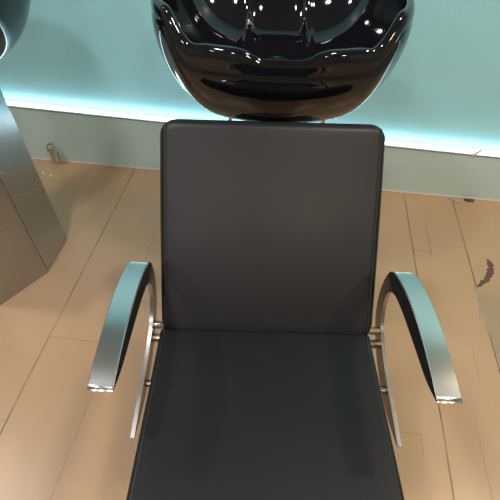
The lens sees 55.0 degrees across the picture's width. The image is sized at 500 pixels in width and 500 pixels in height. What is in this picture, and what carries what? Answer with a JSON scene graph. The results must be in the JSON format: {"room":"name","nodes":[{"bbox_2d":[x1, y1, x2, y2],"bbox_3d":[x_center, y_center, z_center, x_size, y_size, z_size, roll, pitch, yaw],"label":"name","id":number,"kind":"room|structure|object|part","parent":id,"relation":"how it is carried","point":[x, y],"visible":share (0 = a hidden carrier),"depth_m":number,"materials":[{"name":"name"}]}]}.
{"room":"salon","nodes":[
{"label":"salon","id":0,"kind":"room"},
{"bbox_2d":[0,159,499,499],"bbox_3d":[-0.074,1.242,0.706,5.400,0.100,4.646,6,45,4],"label":"floor","id":1,"kind":"structure","parent":0,"point":[60,439],"depth_m":1.56,"materials":[{"name":"brown wood"}]},
{"bbox_2d":[0,89,66,304],"bbox_3d":[-0.921,-0.169,1.569,0.361,0.652,0.356,6,45,4],"label":"pedestal","id":2,"kind":"object","parent":1,"relation":"on","point":[32,236],"visible":1,"depth_m":1.63,"materials":[{"name":"silver metal"}]},
{"bbox_2d":[0,0,30,59],"bbox_3d":[-0.928,-0.660,1.361,0.601,0.335,0.538,6,45,4],"label":"basin","id":3,"kind":"object","parent":2,"relation":"on","point":[14,14],"visible":1,"depth_m":1.33,"materials":[{"name":"black ceramic"}]},
{"bbox_2d":[46,143,62,166],"bbox_3d":[-0.908,-0.443,2.234,0.057,0.104,0.045,6,45,4],"label":"pipe stub","id":4,"kind":"object","parent":1,"relation":"on","point":[49,146],"visible":1,"depth_m":2.23,"materials":[{"name":"paint"}]},
{"bbox_2d":[87,119,462,499],"bbox_3d":[0.038,0.267,1.050,0.584,0.802,0.784,2,45,0],"label":"chair","id":5,"kind":"object","parent":1,"relation":"on","point":[264,384],"visible":1,"depth_m":1.02,"materials":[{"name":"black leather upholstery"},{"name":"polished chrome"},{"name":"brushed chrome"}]},
{"bbox_3d":[-0.218,0.187,0.953,0.008,0.278,0.340,3,45,-1],"label":"armrest","id":6,"kind":"part","parent":5,"relation":"part of","materials":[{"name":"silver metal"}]},
{"bbox_3d":[0.029,0.352,0.912,0.464,0.072,0.465,2,41,0],"label":"seat","id":7,"kind":"part","parent":5,"relation":"part of","materials":[{"name":"black leather"}]},
{"bbox_3d":[0.043,-0.042,1.060,0.486,0.472,0.055,2,5,0],"label":"backrest","id":8,"kind":"part","parent":5,"relation":"part of","materials":[{"name":"black leather"}]},
{"bbox_3d":[0.295,0.207,0.961,0.008,0.278,0.340,2,45,0],"label":"armrest","id":9,"kind":"part","parent":5,"relation":"part of","materials":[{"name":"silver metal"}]},
{"bbox_2d":[449,197,461,204],"bbox_3d":[0.912,-0.219,2.128,0.020,0.007,0.066,-28,52,-26],"label":"fragment","id":10,"kind":"object","parent":1,"relation":"on","point":[450,198],"visible":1,"depth_m":2.13,"materials":[{"name":"beige"}]},
{"bbox_2d":[464,198,473,201],"bbox_3d":[0.974,-0.222,2.131,0.048,0.010,0.017,6,45,4],"label":"crumb","id":11,"kind":"object","parent":1,"relation":"on","point":[465,199],"visible":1,"depth_m":2.13,"materials":[{"name":"paint"}]},
{"bbox_2d":[477,259,494,286],"bbox_3d":[0.899,0.092,1.818,0.042,0.003,0.169,24,49,21],"label":"paint","id":12,"kind":"object","parent":1,"relation":"on","point":[489,274],"visible":1,"depth_m":1.82,"materials":[{"name":"grey paint"}]},
{"bbox_2d":[474,286,499,360],"bbox_3d":[0.817,0.275,1.631,0.036,0.003,0.404,3,45,1],"label":"paint","id":13,"kind":"object","parent":1,"relation":"on","point":[481,311],"visible":1,"depth_m":1.66,"materials":[{"name":"beige paint"}]},
{"bbox_3d":[0.062,-0.093,1.607,0.364,0.530,0.356,2,45,0],"label":"pedestal","id":14,"kind":"object","parent":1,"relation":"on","visible":0},
{"bbox_2d":[151,0,414,122],"bbox_3d":[0.070,-0.465,1.277,0.601,0.453,0.538,2,45,0],"label":"basin","id":15,"kind":"object","parent":14,"relation":"on","point":[307,61],"visible":0.98,"depth_m":1.08,"materials":[{"name":"black ceramic"}]},
{"bbox_2d":[0,0,499,151],"bbox_3d":[0.237,-1.337,1.324,5.200,2.700,0.101,6,45,4],"label":"wall","id":16,"kind":"structure","parent":0,"point":[443,89],"depth_m":1.92,"materials":[{"name":"teal painted plaster"}]},
{"bbox_2d":[8,101,499,199],"bbox_3d":[0.204,-0.435,2.115,5.200,0.294,0.052,6,45,4],"label":"baseboard","id":17,"kind":"structure","parent":16,"relation":"attached to","point":[79,138],"depth_m":2.13,"materials":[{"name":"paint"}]},
{"bbox_2d":[6,101,499,155],"bbox_3d":[0.205,-0.498,2.045,5.180,0.136,0.024,6,45,4],"label":"led strip","id":18,"kind":"object","parent":17,"relation":"on","point":[7,102],"visible":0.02,"depth_m":2.08,"materials":[{"name":"glowing white light-emitting plastic"}]},
{"bbox_2d":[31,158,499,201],"bbox_3d":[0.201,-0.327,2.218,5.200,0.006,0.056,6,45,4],"label":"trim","id":19,"kind":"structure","parent":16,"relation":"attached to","point":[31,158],"depth_m":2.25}
]}

